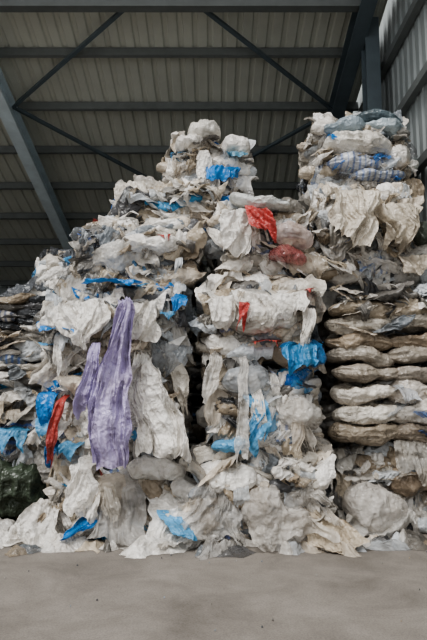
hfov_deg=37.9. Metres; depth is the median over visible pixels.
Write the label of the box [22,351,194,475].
bale
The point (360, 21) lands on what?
steel portal frame
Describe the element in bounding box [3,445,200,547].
bale
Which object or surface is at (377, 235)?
bale
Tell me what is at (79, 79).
ceiling
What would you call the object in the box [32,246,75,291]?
bale
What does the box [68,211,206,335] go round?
bale
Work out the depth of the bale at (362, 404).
6.51 m
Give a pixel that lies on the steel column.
(370, 55)
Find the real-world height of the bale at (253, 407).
1.408 m
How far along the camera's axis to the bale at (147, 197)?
7.38 m
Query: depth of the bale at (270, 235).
6.81 m
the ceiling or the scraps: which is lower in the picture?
the scraps
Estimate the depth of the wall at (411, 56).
9.04 m
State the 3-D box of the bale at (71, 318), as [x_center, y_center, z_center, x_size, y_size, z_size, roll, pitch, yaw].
[-1.048,0.344,7.086,1.740,1.750,1.954,0,-7,0]
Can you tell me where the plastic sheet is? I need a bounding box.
[73,297,134,469]
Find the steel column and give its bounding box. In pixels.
[361,17,381,111]
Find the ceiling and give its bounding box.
[0,0,387,279]
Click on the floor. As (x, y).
(364, 597)
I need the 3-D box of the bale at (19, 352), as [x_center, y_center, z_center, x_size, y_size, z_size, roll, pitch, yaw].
[-2.587,0.221,8.239,1.635,1.509,1.662,0,-7,-3]
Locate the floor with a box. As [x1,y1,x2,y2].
[0,518,426,639]
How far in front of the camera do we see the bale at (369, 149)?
7.52 m
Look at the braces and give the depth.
11.26 m
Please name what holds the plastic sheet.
hanging from the bale at (71, 318)
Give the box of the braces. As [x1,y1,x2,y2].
[12,12,332,176]
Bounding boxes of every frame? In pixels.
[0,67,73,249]
[327,0,377,118]
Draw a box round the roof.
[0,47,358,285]
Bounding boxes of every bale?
[0,276,45,387]
[0,379,51,518]
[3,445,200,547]
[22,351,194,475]
[28,270,195,419]
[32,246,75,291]
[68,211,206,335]
[105,174,228,270]
[154,437,369,553]
[156,119,258,196]
[188,270,326,403]
[196,355,333,473]
[204,192,341,278]
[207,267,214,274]
[295,109,424,213]
[298,180,426,301]
[317,281,426,367]
[317,363,426,445]
[327,438,426,536]
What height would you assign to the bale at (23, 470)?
1.695 m
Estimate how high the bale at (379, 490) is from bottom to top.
1.002 m
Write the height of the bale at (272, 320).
1.520 m
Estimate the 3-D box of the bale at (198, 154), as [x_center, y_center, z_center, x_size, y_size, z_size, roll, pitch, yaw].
[-0.123,-1.851,8.448,1.415,1.486,1.607,0,-7,0]
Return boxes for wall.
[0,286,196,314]
[353,0,426,366]
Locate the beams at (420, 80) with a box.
[358,0,426,332]
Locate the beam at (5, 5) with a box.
[0,0,360,11]
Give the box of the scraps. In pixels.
[0,518,426,630]
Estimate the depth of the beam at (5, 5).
9.36 m
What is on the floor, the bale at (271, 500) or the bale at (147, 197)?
the bale at (271, 500)

